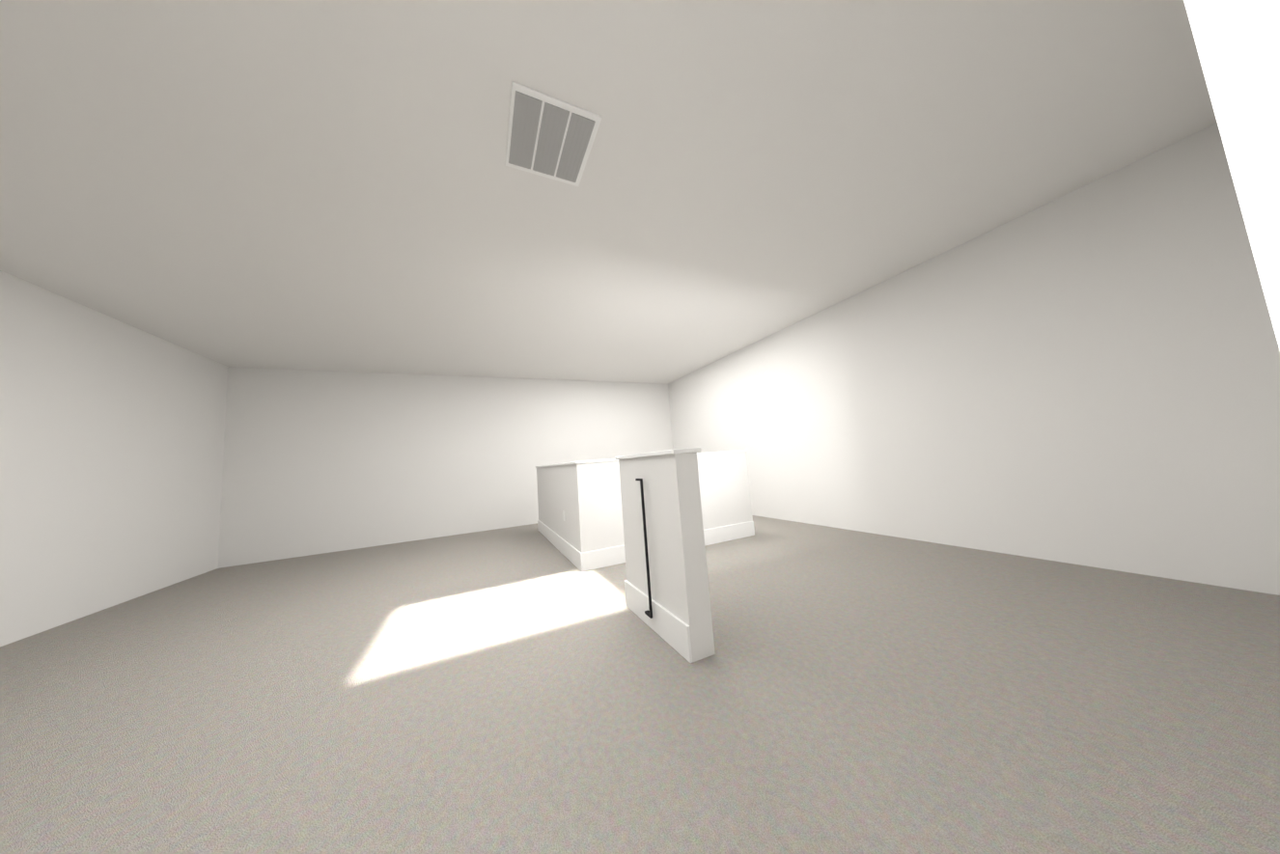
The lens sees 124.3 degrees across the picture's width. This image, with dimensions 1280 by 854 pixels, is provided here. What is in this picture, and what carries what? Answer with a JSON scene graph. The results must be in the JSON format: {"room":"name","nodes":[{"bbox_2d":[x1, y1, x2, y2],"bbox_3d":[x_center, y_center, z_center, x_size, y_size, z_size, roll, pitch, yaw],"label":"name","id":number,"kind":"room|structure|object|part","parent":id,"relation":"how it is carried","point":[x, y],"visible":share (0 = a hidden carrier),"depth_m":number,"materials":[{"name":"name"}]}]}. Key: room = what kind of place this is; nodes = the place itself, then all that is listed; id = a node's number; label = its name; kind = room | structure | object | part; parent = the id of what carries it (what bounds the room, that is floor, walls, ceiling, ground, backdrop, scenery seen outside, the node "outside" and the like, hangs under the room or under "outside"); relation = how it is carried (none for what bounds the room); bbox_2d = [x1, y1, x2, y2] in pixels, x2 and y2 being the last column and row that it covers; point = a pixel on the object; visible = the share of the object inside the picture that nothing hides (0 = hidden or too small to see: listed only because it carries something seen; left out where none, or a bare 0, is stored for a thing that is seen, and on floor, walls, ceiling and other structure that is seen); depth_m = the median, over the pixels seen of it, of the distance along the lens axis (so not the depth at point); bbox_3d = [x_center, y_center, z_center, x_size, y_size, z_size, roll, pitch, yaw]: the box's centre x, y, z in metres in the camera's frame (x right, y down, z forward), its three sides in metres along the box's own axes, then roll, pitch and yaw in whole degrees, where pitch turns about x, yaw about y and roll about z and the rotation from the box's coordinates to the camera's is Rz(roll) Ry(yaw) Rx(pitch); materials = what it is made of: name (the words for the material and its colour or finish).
{"room":"empty loft room","nodes":[
{"label":"empty loft room","id":0,"kind":"room"},
{"bbox_2d":[0,270,228,646],"bbox_3d":[-4.479,0.115,1.682,0.100,2.850,6.880,-1,-6,-26],"label":"wall","id":1,"kind":"structure","parent":0,"point":[112,435],"depth_m":3.19,"materials":[{"name":"paint"}]},
{"bbox_2d":[218,366,673,568],"bbox_3d":[-2.583,0.463,6.428,7.400,2.850,0.100,-1,-6,-26],"label":"wall","id":2,"kind":"structure","parent":0,"point":[315,462],"depth_m":5.66,"materials":[{"name":"paint"}]},
{"bbox_2d":[536,463,592,553],"bbox_3d":[-1.119,1.065,4.604,0.120,1.070,2.670,-1,-6,-26],"label":"wall","id":3,"kind":"structure","parent":0,"point":[565,488],"depth_m":3.81,"materials":[{"name":"paint"}]},
{"bbox_2d":[537,520,583,572],"bbox_3d":[-1.146,1.496,4.524,0.015,0.178,2.685,-1,-6,-26],"label":"baseboard","id":4,"kind":"structure","parent":3,"relation":"attached to","point":[569,551],"depth_m":4.01,"materials":[{"name":"paint"}]},
{"bbox_2d":[535,460,590,468],"bbox_3d":[-1.155,0.521,4.650,0.160,0.025,2.690,-1,-6,-26],"label":"trim","id":5,"kind":"structure","parent":3,"relation":"on","point":[574,462],"depth_m":3.76,"materials":[{"name":"paint"}]},
{"bbox_2d":[0,0,1217,384],"bbox_3d":[-1.205,-1.431,3.450,7.400,0.100,6.880,-1,-6,-26],"label":"ceiling","id":6,"kind":"structure","parent":0,"point":[338,185],"depth_m":2.01,"materials":[{"name":"paint"}]},
{"bbox_2d":[504,81,601,186],"bbox_3d":[-0.498,-1.584,1.885,0.440,0.016,0.475,-1,-6,-26],"label":"ceiling vent","id":7,"kind":"object","parent":6,"relation":"in","point":[550,137],"visible":1,"depth_m":1.84,"materials":[{"name":"metal"}]},
{"bbox_3d":[-0.625,-1.577,1.824,0.124,0.004,0.415,-1,-6,-26],"label":"panel","id":8,"kind":"part","parent":7,"relation":"part of","materials":[{"name":"grey metal"}]},
{"bbox_3d":[-0.502,-1.580,1.883,0.124,0.004,0.415,-1,-6,-26],"label":"panel","id":9,"kind":"part","parent":7,"relation":"part of","materials":[{"name":"grey metal"}]},
{"bbox_3d":[-0.379,-1.583,1.942,0.124,0.004,0.415,-1,-6,-26],"label":"panel","id":10,"kind":"part","parent":7,"relation":"part of","materials":[{"name":"grey metal"}]},
{"bbox_2d":[0,515,1279,853],"bbox_3d":[-0.979,1.467,3.126,7.400,0.072,6.940,-1,-6,-26],"label":"floor","id":11,"kind":"structure","parent":0,"point":[527,689],"depth_m":1.41,"materials":[{"name":"beige carpet"}]},
{"bbox_2d":[618,452,715,663],"bbox_3d":[0.117,0.724,2.164,0.140,1.070,0.820,-1,-6,-26],"label":"wall","id":12,"kind":"structure","parent":0,"point":[679,580],"depth_m":1.88,"materials":[{"name":"paint"}]},
{"bbox_2d":[635,478,652,618],"bbox_3d":[0.029,0.744,2.119,0.026,0.835,0.082,-1,-6,-26],"label":"stair railing","id":13,"kind":"object","parent":12,"relation":"attached to","point":[648,613],"visible":0.98,"depth_m":2.08,"materials":[{"name":"black metal"}]},
{"bbox_2d":[624,580,692,663],"bbox_3d":[0.075,1.158,2.093,0.015,0.178,0.835,-1,-6,-26],"label":"baseboard","id":14,"kind":"structure","parent":12,"relation":"attached to","point":[671,629],"depth_m":1.96,"materials":[{"name":"paint"}]},
{"bbox_2d":[615,447,701,459],"bbox_3d":[0.077,0.181,2.220,0.180,0.025,0.860,-1,-6,-26],"label":"trim","id":15,"kind":"structure","parent":12,"relation":"on","point":[675,451],"depth_m":1.91,"materials":[{"name":"paint"}]},
{"bbox_2d":[587,451,752,551],"bbox_3d":[0.434,0.884,3.944,2.120,1.070,0.120,-1,-6,-26],"label":"wall","id":16,"kind":"structure","parent":0,"point":[724,489],"depth_m":4.06,"materials":[{"name":"paint"}]},
{"bbox_2d":[589,449,746,462],"bbox_3d":[0.403,0.341,4.004,2.100,0.025,0.160,-1,-6,-26],"label":"trim","id":17,"kind":"structure","parent":16,"relation":"on","point":[615,459],"depth_m":4.10,"materials":[{"name":"paint"}]},
{"bbox_2d":[582,521,754,571],"bbox_3d":[0.440,1.308,3.813,2.240,0.178,0.015,-1,-6,-26],"label":"baseboard","id":18,"kind":"structure","parent":16,"relation":"attached to","point":[601,558],"depth_m":3.52,"materials":[{"name":"paint"}]},
{"bbox_2d":[667,122,1279,595],"bbox_3d":[2.285,-0.049,4.918,0.100,2.850,6.880,-1,-6,-26],"label":"wall","id":19,"kind":"structure","parent":0,"point":[1087,375],"depth_m":2.67,"materials":[{"name":"paint"}]},
{"bbox_3d":[0.508,-0.401,0.218,0.745,2.850,0.120,-1,-6,-26],"label":"wall","id":20,"kind":"structure","parent":0,"visible":0},
{"bbox_2d":[1183,0,1279,350],"bbox_3d":[0.195,-0.040,0.095,0.070,2.154,0.016,-1,-6,-26],"label":"window","id":21,"kind":"structure","parent":20,"relation":"attached to","point":[1238,43],"depth_m":0.09,"materials":[{"name":"paint"}]}
]}

